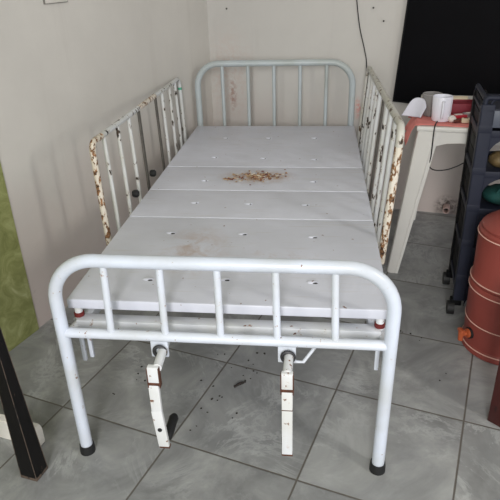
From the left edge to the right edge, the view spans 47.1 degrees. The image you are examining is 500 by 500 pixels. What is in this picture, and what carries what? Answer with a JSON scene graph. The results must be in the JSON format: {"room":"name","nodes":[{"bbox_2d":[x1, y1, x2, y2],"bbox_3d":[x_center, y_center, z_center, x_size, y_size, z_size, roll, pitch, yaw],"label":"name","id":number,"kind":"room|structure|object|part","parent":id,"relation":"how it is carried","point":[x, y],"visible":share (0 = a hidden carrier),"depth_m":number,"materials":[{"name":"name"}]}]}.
{"room":"hospital room","nodes":[
{"label":"hospital room","id":0,"kind":"room"},
{"bbox_2d":[0,0,213,327],"bbox_3d":[-1.336,-0.521,1.167,0.120,2.700,5.398,9,29,21],"label":"wall","id":1,"kind":"structure","parent":0,"point":[70,70],"depth_m":2.50,"materials":[{"name":"paint"}]},
{"bbox_2d":[0,163,38,351],"bbox_3d":[-1.641,-0.120,0.393,0.006,2.690,3.555,9,29,21],"label":"trim","id":2,"kind":"structure","parent":1,"relation":"attached to","point":[18,320],"depth_m":2.26,"materials":[{"name":"green paint"}]},
{"bbox_2d":[43,0,67,3],"bbox_3d":[-0.762,-1.024,2.225,0.010,0.124,0.134,9,29,21],"label":"switch plate","id":3,"kind":"object","parent":1,"relation":"attached to","point":[44,1],"visible":1,"depth_m":2.23,"materials":[{"name":"white plastic"}]},
{"bbox_2d":[0,207,499,499],"bbox_3d":[0.558,0.983,1.164,4.374,0.100,5.426,7,28,18],"label":"floor","id":4,"kind":"structure","parent":0,"point":[442,444],"depth_m":1.94,"materials":[{"name":"grey tile"}]},
{"bbox_2d":[0,414,44,444],"bbox_3d":[-0.859,0.569,1.891,0.410,0.078,0.030,7,28,18],"label":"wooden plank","id":5,"kind":"object","parent":4,"relation":"on","point":[4,432],"visible":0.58,"depth_m":1.84,"materials":[{"name":"white wood"}]},
{"bbox_2d":[0,327,47,481],"bbox_3d":[-0.932,0.402,1.460,0.481,0.766,0.476,7,28,17],"label":"table leg","id":6,"kind":"object","parent":4,"relation":"on","point":[30,458],"visible":1,"depth_m":1.64,"materials":[{"name":"black wood"}]},
{"bbox_2d":[48,59,404,475],"bbox_3d":[0.027,-0.201,2.441,1.046,0.912,2.178,1,27,6],"label":"hospital bed","id":7,"kind":"object","parent":4,"relation":"on","point":[307,242],"visible":1,"depth_m":1.89,"materials":[{"name":"white paint"}]},
{"bbox_3d":[-0.528,-0.163,2.051,0.031,0.344,0.022,1,27,6],"label":"post","id":8,"kind":"part","parent":7,"relation":"part of","materials":[{"name":"metal"}]},
{"bbox_3d":[-0.468,-0.231,2.352,0.027,0.032,0.032,1,27,6],"label":"lock knob","id":9,"kind":"part","parent":7,"relation":"part of","materials":[{"name":"black rubber"}]},
{"bbox_3d":[-0.455,-0.488,2.630,0.031,0.405,1.356,1,27,6],"label":"rail","id":10,"kind":"part","parent":7,"relation":"part of","materials":[{"name":"white metal"}]},
{"bbox_3d":[-0.468,-0.428,2.529,0.020,0.388,0.010,1,27,6],"label":"slide post","id":11,"kind":"part","parent":7,"relation":"part of","materials":[{"name":"metal"}]},
{"bbox_3d":[-0.466,-0.434,2.542,0.020,0.388,0.010,1,27,6],"label":"slide post","id":12,"kind":"part","parent":7,"relation":"part of","materials":[{"name":"metal"}]},
{"bbox_2d":[143,277,152,280],"bbox_3d":[-0.309,0.088,1.738,0.033,0.008,0.021,1,27,6],"label":"hole","id":13,"kind":"object","parent":7,"relation":"attached to","point":[144,278],"depth_m":1.73,"materials":[{"name":"paint"}]},
{"bbox_3d":[-0.438,-0.347,2.591,0.027,0.032,0.032,1,27,6],"label":"lock knob","id":14,"kind":"part","parent":7,"relation":"part of","materials":[{"name":"black rubber"}]},
{"bbox_3d":[-0.437,-0.550,2.776,0.020,0.384,0.010,1,27,6],"label":"slide post","id":15,"kind":"part","parent":7,"relation":"part of","materials":[{"name":"metal"}]},
{"bbox_3d":[-0.252,0.461,1.594,0.040,0.232,0.014,1,27,6],"label":"crank arm","id":16,"kind":"part","parent":7,"relation":"part of","materials":[{"name":"paint"}]},
{"bbox_3d":[-0.435,-0.556,2.788,0.020,0.384,0.010,1,27,6],"label":"slide post","id":17,"kind":"part","parent":7,"relation":"part of","materials":[{"name":"metal"}]},
{"bbox_3d":[-0.075,0.333,1.612,0.943,0.702,0.037,1,27,6],"label":"footboard","id":18,"kind":"part","parent":7,"relation":"part of","materials":[{"name":"white paint"}]},
{"bbox_3d":[-0.080,0.242,1.567,0.900,0.029,0.029,1,27,6],"label":"rail","id":19,"kind":"part","parent":7,"relation":"part of","materials":[{"name":"white metal"}]},
{"bbox_2d":[221,277,229,280],"bbox_3d":[-0.076,0.088,1.724,0.033,0.008,0.021,1,27,6],"label":"hole","id":20,"kind":"object","parent":7,"relation":"attached to","point":[222,278],"depth_m":1.72,"materials":[{"name":"paint"}]},
{"bbox_3d":[-0.040,0.032,1.869,0.914,0.031,0.601,1,27,6],"label":"deck panel","id":21,"kind":"part","parent":7,"relation":"part of","materials":[{"name":"paint"}]},
{"bbox_3d":[0.010,-0.168,2.268,0.914,0.031,0.288,1,27,6],"label":"deck panel","id":22,"kind":"part","parent":7,"relation":"part of","materials":[{"name":"paint"}]},
{"bbox_2d":[223,169,286,184],"bbox_3d":[0.035,-0.329,2.546,0.300,0.006,0.170,-14,29,-23],"label":"debris pile","id":23,"kind":"object","parent":7,"relation":"on","point":[254,175],"visible":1,"depth_m":2.53,"materials":[{"name":"brown"}]},
{"bbox_3d":[0.043,-0.302,2.534,0.914,0.031,0.304,1,27,6],"label":"deck panel","id":24,"kind":"part","parent":7,"relation":"part of","materials":[{"name":"paint"}]},
{"bbox_3d":[0.102,-0.539,3.005,0.914,0.031,0.749,1,27,6],"label":"deck panel","id":25,"kind":"part","parent":7,"relation":"part of","materials":[{"name":"paint"}]},
{"bbox_3d":[0.145,-0.673,3.388,0.915,0.864,0.035,1,27,6],"label":"headboard","id":26,"kind":"part","parent":7,"relation":"part of","materials":[{"name":"blue paint"}]},
{"bbox_3d":[0.101,0.469,1.554,0.029,0.225,0.014,1,27,6],"label":"crank arm","id":27,"kind":"part","parent":7,"relation":"part of","materials":[{"name":"paint"}]},
{"bbox_3d":[0.163,0.278,1.574,0.093,0.059,0.022,-13,29,-21],"label":"stay rod","id":28,"kind":"part","parent":7,"relation":"part of","materials":[{"name":"white paint"}]},
{"bbox_2d":[307,280,317,283],"bbox_3d":[0.184,0.095,1.692,0.033,0.008,0.021,1,27,6],"label":"vent","id":29,"kind":"object","parent":7,"relation":"attached to","point":[308,281],"depth_m":1.69,"materials":[{"name":"metal"}]},
{"bbox_3d":[0.606,-0.734,3.043,0.040,0.435,0.010,1,27,6],"label":"slide post","id":30,"kind":"part","parent":7,"relation":"part of","materials":[{"name":"metal"}]},
{"bbox_3d":[0.522,-0.411,2.377,0.040,0.456,0.010,1,27,6],"label":"slide post","id":31,"kind":"part","parent":7,"relation":"part of","materials":[{"name":"metal"}]},
{"bbox_3d":[0.521,-0.405,2.364,0.040,0.456,0.010,1,27,6],"label":"slide post","id":32,"kind":"part","parent":7,"relation":"part of","materials":[{"name":"metal"}]},
{"bbox_3d":[0.537,-0.481,2.486,0.056,0.483,1.410,1,27,6],"label":"rail","id":33,"kind":"part","parent":7,"relation":"part of","materials":[{"name":"white metal"}]},
{"bbox_3d":[0.459,-0.140,1.888,0.053,0.412,0.026,1,27,6],"label":"post","id":34,"kind":"part","parent":7,"relation":"part of","materials":[{"name":"metal"}]},
{"bbox_2d":[234,381,245,387],"bbox_3d":[-0.037,0.485,2.080,0.049,0.011,0.012,-17,30,-28],"label":"twig","id":35,"kind":"object","parent":4,"relation":"on","point":[242,382],"visible":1,"depth_m":2.08,"materials":[{"name":"brown wood"}]},
{"bbox_2d":[112,330,446,430],"bbox_3d":[0.119,0.460,2.127,1.218,0.004,0.466,-10,28,-16],"label":"crumbs","id":36,"kind":"object","parent":4,"relation":"on","point":[400,330],"visible":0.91,"depth_m":2.10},
{"bbox_2d":[387,94,499,272],"bbox_3d":[1.188,-0.318,2.813,0.910,0.720,0.696,6,28,15],"label":"plastic table","id":37,"kind":"object","parent":4,"relation":"on","point":[419,165],"visible":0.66,"depth_m":2.56,"materials":[{"name":"white plastic"}]},
{"bbox_3d":[0.753,-0.221,2.664,0.175,0.705,0.112,6,28,15],"label":"leg","id":38,"kind":"part","parent":37,"relation":"part of","materials":[{"name":"white plastic"}]},
{"bbox_2d":[404,99,471,144],"bbox_3d":[1.090,-0.592,2.657,0.718,0.097,0.566,6,28,15],"label":"tablecloth","id":39,"kind":"object","parent":37,"relation":"on","point":[424,120],"visible":0.13,"depth_m":2.52,"materials":[{"name":"pink fabric"}]},
{"bbox_2d":[402,97,425,117],"bbox_3d":[0.744,-0.642,2.585,0.100,0.078,0.066,16,31,31],"label":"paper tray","id":40,"kind":"object","parent":39,"relation":"on","point":[416,107],"visible":1,"depth_m":2.59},
{"bbox_2d":[423,91,442,116],"bbox_3d":[0.820,-0.659,2.592,0.086,0.097,0.086,1,27,6],"label":"tumbler","id":41,"kind":"object","parent":39,"relation":"on","point":[427,96],"visible":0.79,"depth_m":2.57,"materials":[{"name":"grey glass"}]},
{"bbox_2d":[431,94,452,121],"bbox_3d":[0.830,-0.616,2.496,0.100,0.105,0.085,-23,33,-36],"label":"mug","id":42,"kind":"object","parent":39,"relation":"on","point":[441,103],"visible":0.98,"depth_m":2.47,"materials":[{"name":"white ceramic"}]},
{"bbox_3d":[0.824,-0.595,2.454,0.011,0.080,0.031,4,27,11],"label":"handle","id":43,"kind":"part","parent":42,"relation":"part of","materials":[{"name":"white ceramic"}]},
{"bbox_2d":[429,121,463,170],"bbox_3d":[0.962,-0.473,2.540,0.341,0.208,0.188,1,27,6],"label":"power cord","id":44,"kind":"object","parent":39,"relation":"on","point":[437,121],"visible":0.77,"depth_m":2.50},
{"bbox_2d":[448,115,455,121],"bbox_3d":[0.876,-0.569,2.487,0.037,0.032,0.036,1,27,6],"label":"crumpled tissue","id":45,"kind":"object","parent":39,"relation":"on","point":[451,118],"visible":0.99,"depth_m":2.48,"materials":[{"name":"white paper"}]},
{"bbox_2d":[451,113,467,118],"bbox_3d":[0.914,-0.585,2.519,0.070,0.023,0.035,-5,27,-7],"label":"snack packet","id":46,"kind":"object","parent":39,"relation":"on","point":[461,115],"visible":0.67,"depth_m":2.50,"materials":[{"name":"red plastic"}]},
{"bbox_2d":[451,96,471,113],"bbox_3d":[0.967,-0.661,2.608,0.177,0.078,0.140,6,28,15],"label":"carton","id":47,"kind":"object","parent":39,"relation":"on","point":[461,104],"visible":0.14,"depth_m":2.56,"materials":[{"name":"red cardboard"}]},
{"bbox_2d":[461,117,469,122],"bbox_3d":[0.927,-0.558,2.467,0.034,0.021,0.022,5,27,14],"label":"box","id":48,"kind":"object","parent":39,"relation":"on","point":[465,119],"visible":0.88,"depth_m":2.46,"materials":[{"name":"beige cardboard"}]},
{"bbox_2d":[442,83,499,313],"bbox_3d":[1.100,-0.181,2.318,0.496,0.920,0.313,5,27,13],"label":"storage rack","id":49,"kind":"object","parent":4,"relation":"on","point":[478,173],"visible":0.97,"depth_m":2.26,"materials":[{"name":"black plastic"}]},
{"bbox_2d":[450,260,473,305],"bbox_3d":[1.111,0.150,2.483,0.458,0.100,0.278,5,27,13],"label":"shelf","id":50,"kind":"object","parent":49,"relation":"attached to","point":[460,289],"depth_m":2.41,"materials":[{"name":"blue plastic"}]},
{"bbox_2d":[456,223,477,265],"bbox_3d":[1.106,-0.011,2.403,0.458,0.100,0.278,5,27,13],"label":"shelf","id":51,"kind":"object","parent":49,"relation":"attached to","point":[465,252],"depth_m":2.33,"materials":[{"name":"blue plastic"}]},
{"bbox_3d":[0.885,-0.229,2.351,0.006,0.797,0.220,5,27,13],"label":"panel","id":52,"kind":"part","parent":49,"relation":"part of","materials":[{"name":"black plastic"}]},
{"bbox_3d":[0.927,-0.267,2.459,0.049,0.820,0.041,5,27,13],"label":"post","id":53,"kind":"part","parent":49,"relation":"part of","materials":[{"name":"black plastic"}]},
{"bbox_3d":[0.872,-0.161,2.251,0.049,0.820,0.041,5,27,13],"label":"post","id":54,"kind":"part","parent":49,"relation":"part of","materials":[{"name":"blue plastic"}]},
{"bbox_2d":[461,185,499,227],"bbox_3d":[1.101,-0.163,2.327,0.458,0.100,0.278,5,27,13],"label":"shelf","id":55,"kind":"object","parent":49,"relation":"attached to","point":[472,215],"depth_m":2.26,"materials":[{"name":"blue plastic"}]},
{"bbox_2d":[466,151,499,191],"bbox_3d":[1.096,-0.297,2.260,0.458,0.100,0.278,5,27,13],"label":"shelf","id":56,"kind":"object","parent":49,"relation":"attached to","point":[477,178],"depth_m":2.18,"materials":[{"name":"blue plastic"}]},
{"bbox_2d":[471,115,499,152],"bbox_3d":[1.092,-0.436,2.191,0.458,0.100,0.278,5,27,13],"label":"shelf","id":57,"kind":"object","parent":49,"relation":"attached to","point":[483,138],"depth_m":2.11,"materials":[{"name":"blue plastic"}]},
{"bbox_2d":[482,184,499,204],"bbox_3d":[1.017,-0.228,2.292,0.167,0.086,0.152,5,27,13],"label":"bag","id":58,"kind":"object","parent":49,"relation":"on","point":[491,193],"visible":0.97,"depth_m":2.27,"materials":[{"name":"plastic"}]},
{"bbox_2d":[488,151,499,167],"bbox_3d":[0.976,-0.360,2.227,0.094,0.080,0.088,1,27,6],"label":"wrapped bundle","id":59,"kind":"object","parent":49,"relation":"on","point":[494,157],"visible":0.99,"depth_m":2.21,"materials":[{"name":"yellow plastic"}]},
{"bbox_3d":[1.058,-0.458,2.032,0.370,0.062,0.012,5,27,13],"label":"name panel","id":60,"kind":"part","parent":49,"relation":"part of","materials":[{"name":"plastic"}]},
{"bbox_2d":[457,210,499,364],"bbox_3d":[0.978,0.105,2.123,0.312,0.591,0.312,13,30,27],"label":"water filter","id":61,"kind":"object","parent":4,"relation":"on","point":[479,334],"visible":1,"depth_m":2.09,"materials":[{"name":"plastic"}]},
{"bbox_2d":[457,327,473,340],"bbox_3d":[0.821,0.318,2.193,0.058,0.049,0.050,1,27,6],"label":"tap","id":62,"kind":"object","parent":61,"relation":"on","point":[468,332],"depth_m":2.18,"materials":[{"name":"orange plastic"}]},
{"bbox_3d":[0.971,-0.118,2.011,0.286,0.091,0.286,1,27,6],"label":"lid","id":63,"kind":"part","parent":61,"relation":"part of","materials":[{"name":"plastic"}]},
{"bbox_2d":[487,360,499,426],"bbox_3d":[1.026,0.362,1.770,0.360,0.443,0.360,-23,33,-36],"label":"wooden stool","id":64,"kind":"object","parent":4,"relation":"on","point":[494,411],"visible":1,"depth_m":1.84,"materials":[{"name":"brown wood"}]},
{"bbox_2d":[207,0,499,214],"bbox_3d":[1.564,-1.395,2.729,4.023,2.700,0.120,7,28,18],"label":"wall","id":65,"kind":"structure","parent":0,"point":[248,29],"depth_m":3.32,"materials":[{"name":"paint"}]},
{"bbox_2d":[356,0,366,67],"bbox_3d":[0.612,-1.011,3.222,0.100,1.570,0.008,8,28,18],"label":"wire","id":66,"kind":"object","parent":65,"relation":"attached to","point":[356,0],"visible":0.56,"depth_m":3.13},
{"bbox_2d":[392,0,499,102],"bbox_3d":[1.357,-1.107,2.867,1.204,0.924,0.023,7,28,18],"label":"board","id":67,"kind":"object","parent":65,"relation":"attached to","point":[450,47],"visible":1,"depth_m":3.00,"materials":[{"name":"black"}]},
{"bbox_3d":[1.357,-1.107,2.867,1.204,0.924,0.022,7,28,18],"label":"frame","id":68,"kind":"part","parent":67,"relation":"part of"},
{"bbox_2d":[442,204,449,213],"bbox_3d":[1.155,-0.245,3.377,0.040,0.040,0.075,7,28,18],"label":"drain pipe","id":69,"kind":"object","parent":65,"relation":"attached to","point":[446,207],"visible":1,"depth_m":3.36,"materials":[{"name":"beige plastic"}]}
]}

